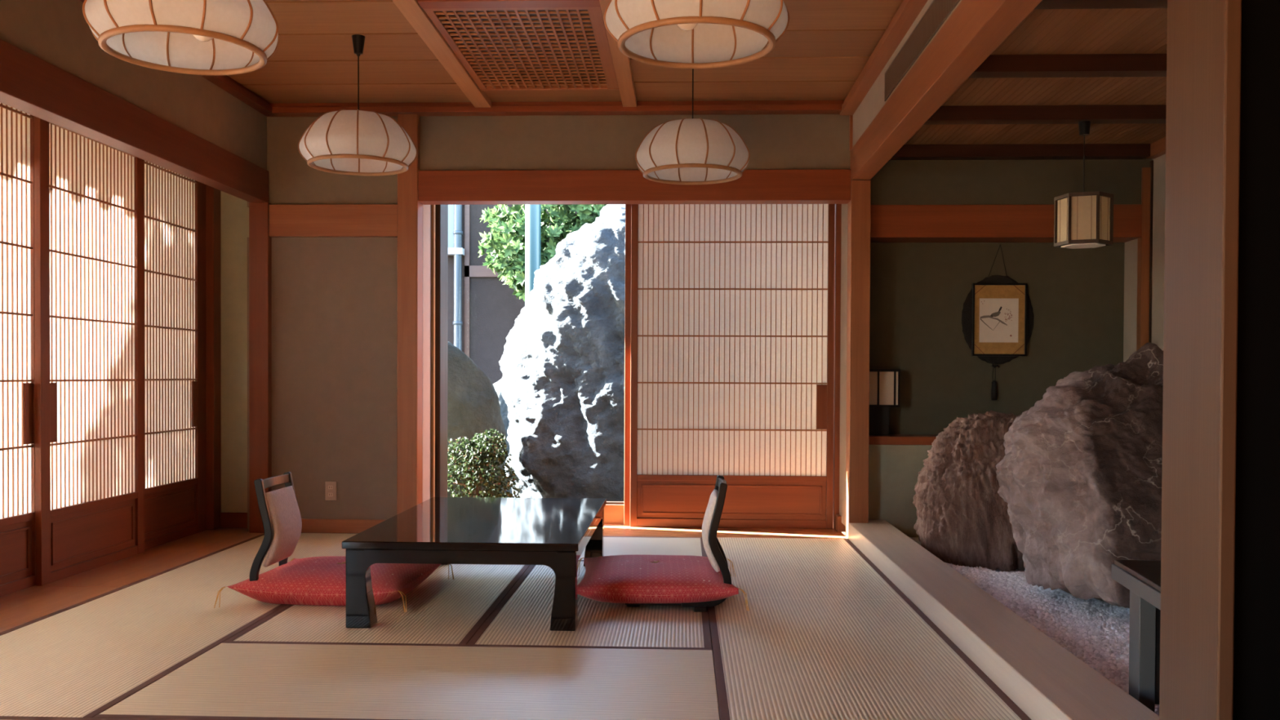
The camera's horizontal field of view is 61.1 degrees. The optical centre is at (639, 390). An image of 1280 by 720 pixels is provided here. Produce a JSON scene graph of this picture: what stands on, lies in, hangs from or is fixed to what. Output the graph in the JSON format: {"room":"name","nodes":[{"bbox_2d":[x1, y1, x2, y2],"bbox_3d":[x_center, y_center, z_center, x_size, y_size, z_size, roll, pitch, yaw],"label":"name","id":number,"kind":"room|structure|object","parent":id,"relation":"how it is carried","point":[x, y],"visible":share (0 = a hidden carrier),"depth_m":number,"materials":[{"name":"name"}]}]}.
{"room":"traditional dwelling","nodes":[
{"label":"traditional dwelling","id":0,"kind":"room"},
{"bbox_2d":[0,0,266,169],"bbox_3d":[-2.756,-0.399,2.530,0.468,2.700,8.950,0,1,2],"label":"wall","id":1,"kind":"structure","parent":0,"point":[57,33],"depth_m":5.16,"materials":[{"name":"paint"}]},
{"bbox_2d":[0,39,268,202],"bbox_3d":[-2.556,-1.216,2.421,0.112,0.200,8.770,0,1,2],"label":"lintel","id":2,"kind":"object","parent":1,"relation":"attached to","point":[29,84],"visible":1,"depth_m":4.98,"materials":[{"name":"red wood"}]},
{"bbox_2d":[80,0,273,115],"bbox_3d":[-2.497,-1.704,2.437,0.100,0.085,8.720,0,1,2],"label":"crown molding","id":3,"kind":"structure","parent":1,"relation":"attached to","point":[225,82],"depth_m":6.29,"materials":[{"name":"red wood"}]},
{"bbox_2d":[248,202,271,533],"bbox_3d":[-2.384,-0.144,6.893,0.122,2.070,0.210,0,1,2],"label":"post","id":4,"kind":"object","parent":1,"relation":"attached to","point":[260,240],"visible":0.63,"depth_m":6.79,"materials":[{"name":"brown wood"}]},
{"bbox_3d":[-2.801,-1.399,2.518,0.370,0.100,8.950,0,1,2],"label":"track","id":5,"kind":"object","parent":1,"relation":"attached to","visible":0},
{"bbox_2d":[0,102,35,596],"bbox_3d":[-2.867,-0.227,4.642,0.030,2.306,1.015,0,1,2],"label":"door","id":6,"kind":"structure","parent":5,"relation":"attached to","point":[17,335],"depth_m":4.96,"materials":[{"name":"white paper"}]},
{"bbox_2d":[143,160,206,550],"bbox_3d":[-2.796,-0.252,6.445,0.030,2.306,0.915,0,1,2],"label":"door","id":7,"kind":"structure","parent":5,"relation":"attached to","point":[175,203],"depth_m":6.50,"materials":[{"name":"white paper"}]},
{"bbox_2d":[220,191,248,512],"bbox_3d":[-2.617,-0.313,7.055,0.390,2.400,0.100,0,1,2],"label":"wall","id":8,"kind":"structure","parent":0,"point":[234,211],"depth_m":7.01,"materials":[{"name":"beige paint"}]},
{"bbox_2d":[205,184,221,529],"bbox_3d":[-2.759,-0.262,6.956,0.095,2.300,0.110,0,1,2],"label":"door frame","id":9,"kind":"structure","parent":8,"relation":"attached to","point":[213,298],"depth_m":6.91,"materials":[{"name":"brown wood"}]},
{"bbox_2d":[220,512,247,528],"bbox_3d":[-2.580,0.838,7.012,0.269,0.100,0.015,0,1,2],"label":"baseboard","id":10,"kind":"structure","parent":8,"relation":"attached to","point":[228,520],"depth_m":7.01,"materials":[{"name":"brown wood"}]},
{"bbox_2d":[484,76,605,80],"bbox_3d":[0.114,-1.808,2.652,6.200,0.060,9.560,0,1,2],"label":"ceiling","id":11,"kind":"structure","parent":0,"point":[573,77],"depth_m":6.40,"materials":[{"name":"brown wood"}]},
{"bbox_2d":[247,114,850,531],"bbox_3d":[-0.588,-0.451,6.845,3.780,2.700,0.155,0,1,2],"label":"wall","id":12,"kind":"structure","parent":0,"point":[335,300],"depth_m":6.82,"materials":[{"name":"paint"}]},
{"bbox_2d":[324,481,336,500],"bbox_3d":[-1.948,0.630,6.832,0.072,0.120,0.012,0,1,2],"label":"power socket","id":13,"kind":"object","parent":12,"relation":"attached to","point":[330,486],"visible":1,"depth_m":6.83,"materials":[{"name":"beige plastic"}]},
{"bbox_2d":[269,204,397,237],"bbox_3d":[-1.915,-1.065,6.817,0.813,0.200,0.100,0,1,2],"label":"rail","id":14,"kind":"object","parent":12,"relation":"attached to","point":[286,220],"visible":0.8,"depth_m":6.77,"materials":[{"name":"brown wood"}]},
{"bbox_2d":[301,518,386,533],"bbox_3d":[-1.924,0.851,6.834,0.813,0.085,0.040,0,1,2],"label":"baseboard","id":15,"kind":"structure","parent":12,"relation":"attached to","point":[308,525],"depth_m":6.81,"materials":[{"name":"brown wood"}]},
{"bbox_2d":[262,100,843,116],"bbox_3d":[-0.567,-1.756,6.704,3.620,0.085,0.120,0,1,2],"label":"crown molding","id":16,"kind":"structure","parent":12,"relation":"attached to","point":[733,107],"depth_m":6.66,"materials":[{"name":"red wood"}]},
{"bbox_2d":[417,168,851,204],"bbox_3d":[-0.041,-1.270,6.762,2.675,0.190,0.145,0,1,2],"label":"lintel","id":17,"kind":"object","parent":12,"relation":"attached to","point":[804,186],"visible":1,"depth_m":6.70,"materials":[{"name":"red wood"}]},
{"bbox_2d":[227,0,902,103],"bbox_3d":[-0.730,-1.727,2.341,3.620,0.020,8.750,0,1,2],"label":"ceiling","id":18,"kind":"structure","parent":0,"point":[825,46],"depth_m":5.90,"materials":[{"name":"brown wood"}]},
{"bbox_2d":[82,0,278,75],"bbox_3d":[-1.428,-1.396,3.400,0.575,0.679,0.575,0,1,-4],"label":"pendant lamp","id":19,"kind":"object","parent":18,"relation":"hanging from","point":[188,37],"visible":1,"depth_m":3.32,"materials":[{"name":"white paper"}]},
{"bbox_2d":[297,34,417,176],"bbox_3d":[-1.403,-1.439,5.400,0.575,0.649,0.575,0,1,-14],"label":"pendant lamp","id":20,"kind":"object","parent":18,"relation":"hanging from","point":[357,142],"visible":1,"depth_m":5.22,"materials":[{"name":"white paper"}]},
{"bbox_2d":[391,0,491,107],"bbox_3d":[-1.134,-1.709,2.353,0.100,0.060,8.660,0,1,2],"label":"batten","id":21,"kind":"object","parent":18,"relation":"attached to","point":[411,10],"visible":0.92,"depth_m":5.48,"materials":[{"name":"brown wood"}]},
{"bbox_2d":[417,0,600,8],"bbox_3d":[-0.581,-1.757,4.830,0.810,0.070,0.095,0,1,2],"label":"batten","id":22,"kind":"object","parent":18,"relation":"attached to","point":[424,4],"visible":1,"depth_m":4.82,"materials":[{"name":"red wood"}]},
{"bbox_2d":[423,7,618,91],"bbox_3d":[-0.551,-1.778,5.590,0.820,0.086,1.424,0,1,2],"label":"ceiling vent","id":23,"kind":"object","parent":18,"relation":"in","point":[525,43],"visible":0.88,"depth_m":5.52,"materials":[{"name":"brown wood"}]},
{"bbox_2d":[599,0,636,106],"bbox_3d":[-0.233,-1.704,2.317,0.085,0.060,8.660,0,1,2],"label":"batten","id":24,"kind":"object","parent":18,"relation":"attached to","point":[621,62],"visible":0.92,"depth_m":5.85,"materials":[{"name":"brown wood"}]},
{"bbox_2d":[635,68,750,184],"bbox_3d":[0.260,-1.406,5.335,0.575,0.699,0.575,1,1,18],"label":"pendant lamp","id":25,"kind":"object","parent":18,"relation":"hanging from","point":[684,151],"visible":0.96,"depth_m":5.15,"materials":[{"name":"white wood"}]},
{"bbox_2d":[603,0,789,68],"bbox_3d":[0.177,-1.396,3.356,0.575,0.662,0.575,0,1,0],"label":"pendant lamp","id":26,"kind":"object","parent":18,"relation":"hanging from","point":[669,33],"visible":1,"depth_m":3.34,"materials":[{"name":"white paper"}]},
{"bbox_2d":[301,531,845,533],"bbox_3d":[0.287,-0.352,7.230,6.400,2.900,0.440,0,1,2],"label":"wall","id":27,"kind":"structure","parent":0,"point":[842,531],"depth_m":7.12,"materials":[{"name":"paint"}]},
{"bbox_2d":[430,204,631,525],"bbox_3d":[-0.751,-0.208,7.328,1.480,2.600,0.530,0,1,2],"label":"sliding door frame","id":28,"kind":"structure","parent":27,"relation":"in","point":[613,510],"depth_m":7.18,"materials":[{"name":"brown wood"}]},
{"bbox_2d":[422,203,1124,537],"bbox_3d":[0.900,-0.147,7.054,4.660,2.500,0.510,0,1,2],"label":"wall","id":29,"kind":"structure","parent":0,"point":[919,291],"depth_m":7.01,"materials":[{"name":"green paint"}]},
{"bbox_2d":[396,114,422,514],"bbox_3d":[-1.447,-0.419,6.817,0.129,2.630,0.140,0,1,2],"label":"post","id":30,"kind":"object","parent":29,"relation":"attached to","point":[410,210],"visible":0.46,"depth_m":6.75,"materials":[{"name":"brown wood"}]},
{"bbox_2d":[604,524,848,538],"bbox_3d":[-0.044,0.924,6.974,2.675,0.051,0.493,0,1,2],"label":"sill","id":31,"kind":"structure","parent":29,"relation":"attached to","point":[609,530],"depth_m":6.91,"materials":[{"name":"brown wood"}]},
{"bbox_2d":[431,204,435,497],"bbox_3d":[-1.369,-0.259,7.137,0.034,2.299,0.040,0,1,2],"label":"strip","id":32,"kind":"object","parent":31,"relation":"on","point":[433,206],"visible":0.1,"depth_m":7.12,"materials":[{"name":"brown wood"}]},
{"bbox_2d":[630,204,835,528],"bbox_3d":[0.603,-0.280,7.114,1.328,2.358,0.030,0,1,2],"label":"door","id":33,"kind":"structure","parent":29,"relation":"in","point":[732,305],"depth_m":7.11,"materials":[{"name":"white paper"}]},
{"bbox_2d":[832,204,841,528],"bbox_3d":[1.303,-0.246,7.086,0.063,2.299,0.070,0,1,2],"label":"door frame","id":34,"kind":"structure","parent":29,"relation":"attached to","point":[837,206],"depth_m":7.06,"materials":[{"name":"brown wood"}]},
{"bbox_2d":[835,514,845,531],"bbox_3d":[1.304,0.855,7.029,0.060,0.099,0.125,0,1,2],"label":"strip","id":35,"kind":"object","parent":29,"relation":"attached to","point":[840,526],"visible":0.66,"depth_m":6.97,"materials":[{"name":"brown wood"}]},
{"bbox_2d":[845,180,871,538],"bbox_3d":[1.350,-0.190,6.710,0.120,2.200,0.140,0,1,2],"label":"post","id":36,"kind":"object","parent":29,"relation":"attached to","point":[859,208],"visible":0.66,"depth_m":6.64,"materials":[{"name":"brown wood"}]},
{"bbox_2d":[868,434,937,444],"bbox_3d":[2.260,0.314,6.890,1.690,0.052,0.262,0,1,2],"label":"shelf","id":37,"kind":"object","parent":29,"relation":"on","point":[891,439],"depth_m":6.79,"materials":[{"name":"red wood"}]},
{"bbox_2d":[869,368,900,435],"bbox_3d":[1.536,0.072,6.934,0.224,0.419,0.145,0,1,2],"label":"lantern","id":38,"kind":"object","parent":37,"relation":"on","point":[884,384],"visible":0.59,"depth_m":6.87,"materials":[{"name":"black"}]},
{"bbox_2d":[961,244,1034,400],"bbox_3d":[2.310,-0.442,6.983,0.461,1.008,0.046,0,1,2],"label":"picture","id":39,"kind":"object","parent":29,"relation":"attached to","point":[997,316],"visible":1,"depth_m":6.97,"materials":[{"name":"black"}]},
{"bbox_2d":[870,158,1151,204],"bbox_3d":[2.331,-1.375,6.990,1.807,0.430,0.490,0,1,2],"label":"wall","id":40,"kind":"structure","parent":0,"point":[898,182],"depth_m":6.75,"materials":[{"name":"green paint"}]},
{"bbox_2d":[870,204,1142,242],"bbox_3d":[2.295,-1.058,6.869,1.747,0.204,0.262,0,1,2],"label":"wooden beam","id":41,"kind":"structure","parent":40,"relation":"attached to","point":[889,223],"depth_m":6.75,"materials":[{"name":"red wood"}]},
{"bbox_2d":[904,8,1167,144],"bbox_3d":[2.201,-1.486,4.421,1.749,0.015,4.650,0,1,2],"label":"ceiling","id":42,"kind":"structure","parent":0,"point":[1120,30],"depth_m":5.32,"materials":[{"name":"brown wood"}]},
{"bbox_2d":[889,143,1150,159],"bbox_3d":[2.264,-1.473,6.688,1.697,0.075,0.105,0,1,2],"label":"beam","id":43,"kind":"structure","parent":42,"relation":"attached to","point":[1070,151],"depth_m":6.64,"materials":[{"name":"brown wood"}]},
{"bbox_2d":[923,104,1166,124],"bbox_3d":[2.253,-1.460,5.728,1.749,0.075,0.105,0,1,2],"label":"beam","id":44,"kind":"structure","parent":42,"relation":"attached to","point":[1135,113],"depth_m":5.68,"materials":[{"name":"brown wood"}]},
{"bbox_2d":[1053,120,1114,248],"bbox_3d":[2.345,-1.093,5.727,0.276,0.658,0.288,0,1,2],"label":"lantern","id":45,"kind":"object","parent":44,"relation":"hanging from","point":[1082,220],"visible":1,"depth_m":5.64,"materials":[{"name":"beige paper"}]},
{"bbox_2d":[1061,243,1106,248],"bbox_3d":[2.344,-0.767,5.732,0.207,0.006,0.216,0,1,2],"label":"diffuser","id":46,"kind":"object","parent":45,"relation":"attached to","point":[1068,246],"depth_m":5.71,"materials":[{"name":"white"}]},
{"bbox_2d":[968,53,1166,78],"bbox_3d":[2.217,-1.447,4.819,1.749,0.075,0.105,0,1,2],"label":"beam","id":47,"kind":"structure","parent":42,"relation":"attached to","point":[1061,65],"depth_m":4.78,"materials":[{"name":"brown wood"}]},
{"bbox_2d":[1034,0,1167,8],"bbox_3d":[2.180,-1.434,3.900,1.749,0.075,0.105,0,1,2],"label":"beam","id":48,"kind":"structure","parent":42,"relation":"attached to","point":[1044,4],"depth_m":3.92,"materials":[{"name":"brown wood"}]},
{"bbox_2d":[852,0,1279,719],"bbox_3d":[2.158,-0.247,2.236,2.067,3.050,8.845,0,1,2],"label":"wall","id":49,"kind":"structure","parent":0,"point":[1256,631],"depth_m":2.07,"materials":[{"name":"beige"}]},
{"bbox_2d":[848,115,853,151],"bbox_3d":[1.297,-1.595,6.662,0.017,0.230,0.030,0,1,2],"label":"strip","id":50,"kind":"object","parent":49,"relation":"attached to","point":[851,123],"visible":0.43,"depth_m":6.65,"materials":[{"name":"brown wood"}]},
{"bbox_2d":[840,0,928,115],"bbox_3d":[1.181,-1.706,4.293,0.095,0.100,4.720,0,1,2],"label":"crown molding","id":51,"kind":"structure","parent":49,"relation":"attached to","point":[908,11],"depth_m":5.36,"materials":[{"name":"brown wood"}]},
{"bbox_2d":[884,0,959,101],"bbox_3d":[1.218,-1.543,4.499,0.009,0.144,2.130,0,1,2],"label":"air vent","id":52,"kind":"object","parent":49,"relation":"in","point":[939,11],"visible":1,"depth_m":4.78,"materials":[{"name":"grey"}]},
{"bbox_2d":[849,0,1042,180],"bbox_3d":[1.261,-1.354,4.307,0.120,0.189,4.745,0,1,2],"label":"beam","id":53,"kind":"structure","parent":49,"relation":"attached to","point":[975,28],"depth_m":4.46,"materials":[{"name":"brown wood"}]},
{"bbox_2d":[1159,0,1241,719],"bbox_3d":[1.121,-0.226,2.173,0.031,3.000,0.252,0,1,2],"label":"pillar","id":54,"kind":"structure","parent":49,"relation":"attached to","point":[1203,49],"depth_m":2.13,"materials":[{"name":"brown wood"}]},
{"bbox_2d":[1123,238,1137,362],"bbox_3d":[3.167,-0.329,6.876,0.116,1.250,0.200,0,1,2],"label":"wall","id":55,"kind":"structure","parent":0,"point":[1131,246],"depth_m":6.88,"materials":[{"name":"paint"}]},
{"bbox_2d":[1136,167,1151,351],"bbox_3d":[3.128,-0.282,6.746,0.051,2.200,0.064,0,1,2],"label":"post","id":56,"kind":"object","parent":55,"relation":"attached to","point":[1144,242],"visible":0.5,"depth_m":6.71,"materials":[{"name":"brown wood"}]},
{"bbox_2d":[1151,153,1165,350],"bbox_3d":[3.173,-0.199,4.401,0.208,2.700,4.650,0,1,2],"label":"wall","id":57,"kind":"structure","parent":0,"point":[1159,163],"depth_m":6.60,"materials":[{"name":"paint"}]},
{"bbox_2d":[1148,160,1153,342],"bbox_3d":[3.157,-0.252,6.713,0.009,2.340,0.030,0,1,2],"label":"strip","id":58,"kind":"object","parent":57,"relation":"attached to","point":[1152,161],"visible":0.45,"depth_m":6.69,"materials":[{"name":"brown wood"}]},
{"bbox_2d":[1146,136,1165,158],"bbox_3d":[3.050,-1.435,4.413,0.052,0.080,4.500,0,1,2],"label":"beam","id":59,"kind":"structure","parent":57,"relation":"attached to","point":[1157,148],"depth_m":6.51,"materials":[{"name":"brown wood"}]},
{"bbox_3d":[0.123,1.136,2.764,6.160,0.250,9.700,0,1,2],"label":"floor","id":60,"kind":"structure","parent":0,"visible":0},
{"bbox_2d":[0,715,208,719],"bbox_3d":[-1.607,0.979,2.690,1.818,0.051,0.908,0,1,2],"label":"mat","id":61,"kind":"object","parent":60,"relation":"on","point":[2,717],"visible":1,"depth_m":3.13,"materials":[{"name":"beige wicker"}]},
{"bbox_2d":[0,528,263,632],"bbox_3d":[-2.737,0.977,2.524,0.421,0.050,8.998,0,1,2],"label":"board","id":62,"kind":"object","parent":60,"relation":"on","point":[22,606],"visible":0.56,"depth_m":5.30,"materials":[{"name":"brown wood"}]},
{"bbox_2d":[34,115,144,586],"bbox_3d":[-2.797,-0.239,5.554,0.030,2.306,0.975,0,1,2],"label":"door","id":63,"kind":"structure","parent":62,"relation":"on","point":[89,302],"depth_m":5.49,"materials":[{"name":"white paper"}]},
{"bbox_2d":[0,589,287,717],"bbox_3d":[-2.008,0.957,4.071,0.908,0.051,1.818,0,1,2],"label":"mat","id":64,"kind":"object","parent":60,"relation":"on","point":[83,659],"visible":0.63,"depth_m":4.00,"materials":[{"name":"beige wicker"}]},
{"bbox_2d":[115,533,356,591],"bbox_3d":[-1.936,0.931,5.890,0.908,0.051,1.818,0,1,2],"label":"mat","id":65,"kind":"object","parent":60,"relation":"on","point":[231,565],"visible":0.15,"depth_m":5.63,"materials":[{"name":"beige wicker"}]},
{"bbox_2d":[225,564,529,644],"bbox_3d":[-1.063,0.949,4.945,0.908,0.051,1.818,0,1,2],"label":"mat","id":66,"kind":"object","parent":60,"relation":"on","point":[441,610],"visible":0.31,"depth_m":4.49,"materials":[{"name":"beige wicker"}]},
{"bbox_2d":[249,471,302,581],"bbox_3d":[-1.452,0.650,4.846,0.453,0.545,0.364,0,1,2],"label":"chair","id":67,"kind":"object","parent":66,"relation":"on","point":[279,510],"visible":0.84,"depth_m":4.74,"materials":[{"name":"black"}]},
{"bbox_2d":[213,555,453,612],"bbox_3d":[-1.359,0.851,4.942,0.851,0.140,0.765,0,1,5],"label":"floor cushion","id":68,"kind":"object","parent":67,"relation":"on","point":[313,580],"visible":0.81,"depth_m":4.67,"materials":[{"name":"red fabric"}]},
{"bbox_2d":[342,497,606,631],"bbox_3d":[-0.674,0.752,5.002,0.930,0.344,1.550,0,1,2],"label":"table","id":69,"kind":"object","parent":66,"relation":"on","point":[554,533],"visible":0.95,"depth_m":4.32,"materials":[{"name":"black paint"}]},
{"bbox_2d":[93,640,719,719],"bbox_3d":[-0.662,0.971,3.563,1.818,0.051,0.908,0,1,2],"label":"mat","id":70,"kind":"object","parent":60,"relation":"on","point":[233,680],"visible":1,"depth_m":3.50,"materials":[{"name":"beige wicker"}]},
{"bbox_2d":[466,560,711,648],"bbox_3d":[-0.153,0.954,4.909,0.908,0.051,1.818,0,1,2],"label":"mat","id":71,"kind":"object","parent":60,"relation":"on","point":[523,616],"visible":0.38,"depth_m":4.37,"materials":[{"name":"beige wicker"}]},
{"bbox_2d":[624,475,731,612],"bbox_3d":[0.170,0.659,4.782,0.453,0.545,0.410,0,1,2],"label":"chair","id":72,"kind":"object","parent":71,"relation":"on","point":[716,555],"visible":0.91,"depth_m":4.60,"materials":[{"name":"black"}]},
{"bbox_2d":[577,555,749,611],"bbox_3d":[0.073,0.841,4.910,0.788,0.140,0.805,0,1,0],"label":"floor cushion","id":73,"kind":"object","parent":72,"relation":"on","point":[614,579],"visible":0.88,"depth_m":4.61,"materials":[{"name":"red fabric"}]},
{"bbox_2d":[577,536,702,561],"bbox_3d":[-0.554,0.932,6.291,1.818,0.051,0.908,0,1,2],"label":"mat","id":74,"kind":"object","parent":60,"relation":"on","point":[613,545],"visible":0.17,"depth_m":6.34,"materials":[{"name":"beige wicker"}]},
{"bbox_2d":[700,537,910,599],"bbox_3d":[0.792,0.945,5.782,0.908,0.051,1.818,0,1,2],"label":"mat","id":75,"kind":"object","parent":60,"relation":"on","point":[764,567],"visible":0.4,"depth_m":5.58,"materials":[{"name":"beige wicker"}]},
{"bbox_2d":[707,597,1031,719],"bbox_3d":[0.720,0.971,3.964,0.908,0.051,1.818,0,1,2],"label":"mat","id":76,"kind":"object","parent":60,"relation":"on","point":[778,659],"visible":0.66,"depth_m":3.73,"materials":[{"name":"beige wicker"}]},
{"bbox_2d":[848,520,1159,719],"bbox_3d":[1.269,1.011,3.142,0.252,0.300,7.350,0,1,2],"label":"curb","id":77,"kind":"object","parent":60,"relation":"on","point":[1045,680],"visible":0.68,"depth_m":3.76,"materials":[{"name":"beige wood"}]},
{"bbox_2d":[909,537,1159,715],"bbox_3d":[2.255,0.989,4.454,1.614,0.116,4.650,0,1,2],"label":"gravel","id":78,"kind":"object","parent":60,"relation":"on","point":[1096,632],"visible":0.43,"depth_m":4.50,"materials":[{"name":"grey gravel"}]},
{"bbox_2d":[912,410,1024,571],"bbox_3d":[1.935,0.510,6.012,0.791,0.838,0.935,0,1,8],"label":"rock","id":79,"kind":"object","parent":78,"relation":"on","point":[962,519],"visible":0.63,"depth_m":5.71,"materials":[{"name":"stone"}]},
{"bbox_2d":[995,342,1163,608],"bbox_3d":[2.281,0.366,4.809,1.339,1.162,1.123,0,1,2],"label":"rock","id":80,"kind":"object","parent":78,"relation":"on","point":[1079,475],"visible":0.49,"depth_m":4.63,"materials":[{"name":"stone"}]},
{"bbox_2d":[1111,559,1160,712],"bbox_3d":[1.627,0.745,2.776,0.550,0.454,0.950,0,1,9],"label":"bench","id":81,"kind":"object","parent":78,"relation":"on","point":[1142,578],"visible":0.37,"depth_m":3.15,"materials":[{"name":"grey wood"}]},
{"label":"outside","id":82,"kind":"structure","parent":0,"visible":0},
{"bbox_3d":[0.231,1.265,6.014,28.000,0.300,28.000,0,1,2],"label":"ground","id":83,"kind":"structure","parent":82,"visible":0},
{"bbox_2d":[447,341,506,497],"bbox_3d":[-1.702,0.348,8.446,1.314,1.486,0.700,0,1,-1],"label":"rock","id":84,"kind":"object","parent":83,"relation":"on","point":[473,406],"visible":0.24,"depth_m":8.25,"materials":[{"name":"grey stone"}]},
{"bbox_2d":[447,428,520,497],"bbox_3d":[-1.324,0.731,7.792,1.011,0.931,0.513,0,1,0],"label":"bush","id":85,"kind":"object","parent":83,"relation":"on","point":[486,460],"visible":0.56,"depth_m":7.72,"materials":[{"name":"green plant"}]},
{"bbox_2d":[493,378,512,497],"bbox_3d":[-1.251,0.459,10.197,0.734,1.375,0.580,0,1,2],"label":"rock","id":86,"kind":"object","parent":83,"relation":"on","point":[498,385],"visible":0.02,"depth_m":9.96,"materials":[{"name":"grey stone"}]},
{"bbox_2d":[448,204,599,383],"bbox_3d":[-0.018,-0.874,12.097,13.000,3.800,0.405,0,1,2],"label":"house","id":87,"kind":"structure","parent":83,"relation":"on","point":[482,311],"depth_m":12.11,"materials":[{"name":"paint"}]},
{"bbox_2d":[524,204,541,306],"bbox_3d":[-1.051,-1.057,10.636,0.220,4.200,0.220,0,1,2],"label":"steel pole","id":88,"kind":"object","parent":83,"relation":"on","point":[533,211],"visible":0.07,"depth_m":10.57,"materials":[{"name":"silver metal"}]},
{"bbox_2d":[477,204,608,301],"bbox_3d":[-0.879,-0.852,11.345,1.639,3.773,1.003,0,1,2],"label":"tree","id":89,"kind":"object","parent":83,"relation":"on","point":[508,254],"visible":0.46,"depth_m":11.05,"materials":[{"name":"green plant"}]},
{"bbox_2d":[498,204,625,501],"bbox_3d":[0.594,-0.262,9.028,3.487,2.772,1.542,0,1,2],"label":"rock","id":90,"kind":"object","parent":83,"relation":"on","point":[562,363],"visible":0.3,"depth_m":8.61,"materials":[{"name":"grey stone"}]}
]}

